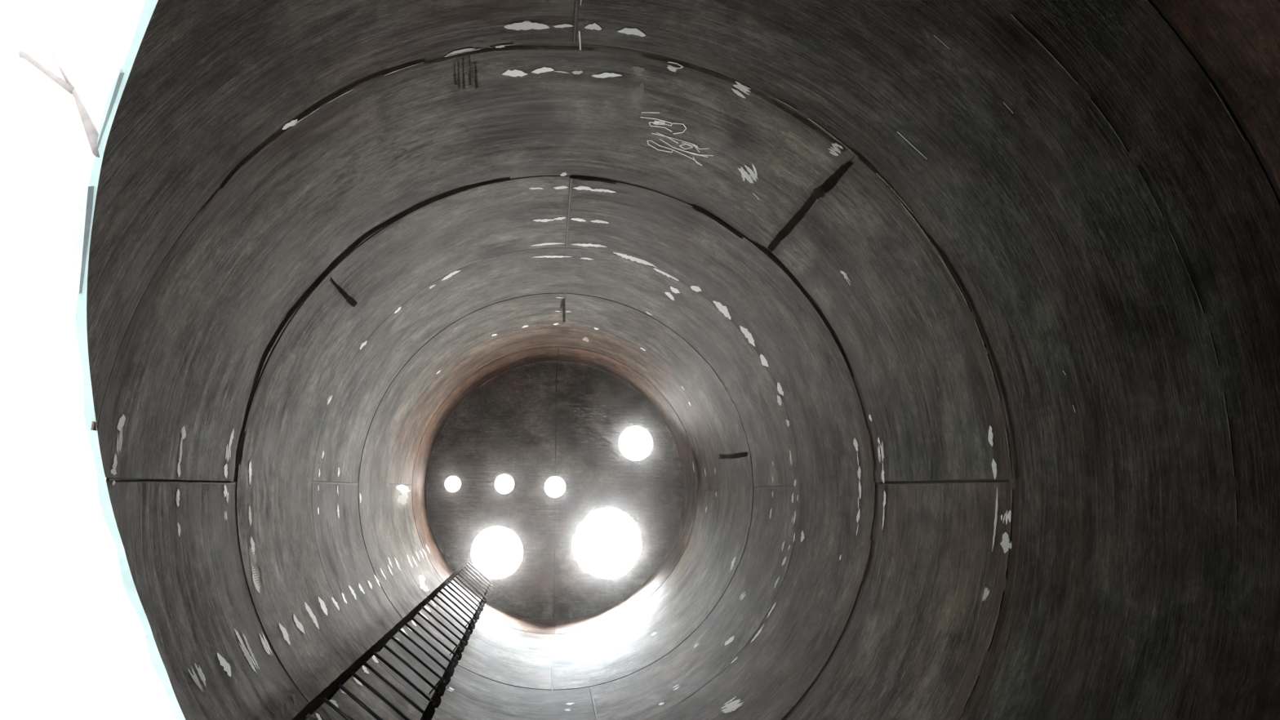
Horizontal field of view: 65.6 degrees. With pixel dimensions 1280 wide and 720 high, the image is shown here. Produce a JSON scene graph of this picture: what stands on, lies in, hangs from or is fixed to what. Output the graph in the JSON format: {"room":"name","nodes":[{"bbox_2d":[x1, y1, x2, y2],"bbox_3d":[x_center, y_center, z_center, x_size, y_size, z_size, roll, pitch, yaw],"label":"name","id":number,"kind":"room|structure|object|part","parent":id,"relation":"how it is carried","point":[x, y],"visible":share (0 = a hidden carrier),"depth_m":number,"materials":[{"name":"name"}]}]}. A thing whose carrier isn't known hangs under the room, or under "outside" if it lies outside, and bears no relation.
{"room":"silo interior","nodes":[
{"label":"silo interior","id":0,"kind":"room"},
{"bbox_2d":[426,360,683,619],"bbox_3d":[-1.026,1.567,12.159,3.146,0.102,3.146,1,-98,-5],"label":"ceiling","id":1,"kind":"structure","parent":0,"point":[532,424],"depth_m":12.13,"materials":[{"name":"metal"}]},
{"bbox_2d":[18,0,1279,719],"bbox_3d":[-0.586,0.690,5.480,3.581,13.406,3.273,1,-98,-5],"label":"shell","id":2,"kind":"object","parent":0,"point":[952,327],"visible":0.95,"depth_m":3.77,"materials":[{"name":"metal"}]},
{"bbox_3d":[-0.954,0.296,2.545,1.565,1.574,3.144,1,-98,-5],"label":"shell plate","id":3,"kind":"part","parent":2,"relation":"part of","materials":[{"name":"metal"}]},
{"bbox_2d":[291,561,493,719],"bbox_3d":[-1.305,1.787,5.238,0.601,13.340,0.246,41,-99,1],"label":"ladder","id":4,"kind":"object","parent":2,"relation":"attached to","point":[327,693],"visible":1,"depth_m":5.98,"materials":[{"name":"metal"}]},
{"bbox_3d":[-1.109,1.862,5.245,0.214,13.340,0.045,33,-99,0],"label":"rail","id":5,"kind":"part","parent":4,"relation":"part of","materials":[{"name":"metal"}]},
{"bbox_3d":[-1.217,0.697,5.574,1.584,1.601,3.144,1,-98,-5],"label":"shell plate","id":6,"kind":"part","parent":2,"relation":"part of","materials":[{"name":"metal"}]},
{"bbox_3d":[-1.414,1.868,6.959,2.404,1.550,0.565,41,-99,1],"label":"shell plate","id":7,"kind":"part","parent":2,"relation":"part of","materials":[{"name":"metal"}]},
{"bbox_3d":[-1.467,1.097,8.603,1.628,1.564,3.143,1,-98,-5],"label":"shell plate","id":8,"kind":"part","parent":2,"relation":"part of","materials":[{"name":"metal"}]},
{"bbox_3d":[-0.571,-0.271,4.236,2.618,1.594,1.582,1,-98,-5],"label":"shell plate","id":9,"kind":"part","parent":2,"relation":"part of","materials":[{"name":"metal"}]},
{"bbox_3d":[-1.754,1.472,11.439,1.564,1.211,3.144,1,-98,-5],"label":"shell plate","id":10,"kind":"part","parent":2,"relation":"part of","materials":[{"name":"metal"}]},
{"bbox_3d":[-0.845,2.067,10.048,3.148,1.547,1.604,1,-98,-5],"label":"shell plate","id":11,"kind":"part","parent":2,"relation":"part of","materials":[{"name":"metal"}]},
{"bbox_3d":[-0.843,0.528,10.229,3.148,1.556,1.594,1,-98,-5],"label":"shell plate","id":12,"kind":"part","parent":2,"relation":"part of","materials":[{"name":"metal"}]},
{"bbox_3d":[-0.571,0.123,7.201,3.148,1.589,1.585,1,-98,-5],"label":"shell plate","id":13,"kind":"part","parent":2,"relation":"part of","materials":[{"name":"metal"}]},
{"bbox_3d":[-0.304,1.283,4.030,3.150,1.536,1.584,1,-98,-5],"label":"shell plate","id":14,"kind":"part","parent":2,"relation":"part of","materials":[{"name":"metal"}]},
{"bbox_3d":[-0.180,1.490,11.578,1.564,1.211,3.144,1,-98,-5],"label":"shell plate","id":15,"kind":"part","parent":2,"relation":"part of","materials":[{"name":"metal"}]},
{"bbox_3d":[0.260,1.937,8.620,0.586,1.511,2.426,40,-99,1],"label":"shell plate","id":16,"kind":"part","parent":2,"relation":"part of","materials":[{"name":"metal"}]},
{"bbox_3d":[0.184,0.077,8.882,2.017,1.556,0.383,41,-99,1],"label":"shell plate","id":17,"kind":"part","parent":2,"relation":"part of","materials":[{"name":"metal"}]},
{"bbox_3d":[0.477,1.807,7.109,0.375,1.517,2.018,41,-99,1],"label":"shell plate","id":18,"kind":"part","parent":2,"relation":"part of","materials":[{"name":"metal"}]},
{"bbox_3d":[0.346,0.717,5.724,1.564,1.604,3.144,1,-98,-5],"label":"shell plate","id":19,"kind":"part","parent":2,"relation":"part of","materials":[{"name":"metal"}]},
{"bbox_3d":[1.048,-0.096,4.347,0.159,1.541,1.318,-24,-95,-8],"label":"shell plate","id":20,"kind":"part","parent":2,"relation":"part of","materials":[{"name":"metal"}]},
{"bbox_3d":[0.615,0.321,2.728,1.564,1.551,3.144,1,-98,-5],"label":"shell plate","id":21,"kind":"part","parent":2,"relation":"part of","materials":[{"name":"metal"}]},
{"bbox_3d":[0.753,0.119,1.202,1.566,1.509,3.148,1,-98,-5],"label":"shell plate","id":22,"kind":"part","parent":2,"relation":"part of","materials":[{"name":"metal"}]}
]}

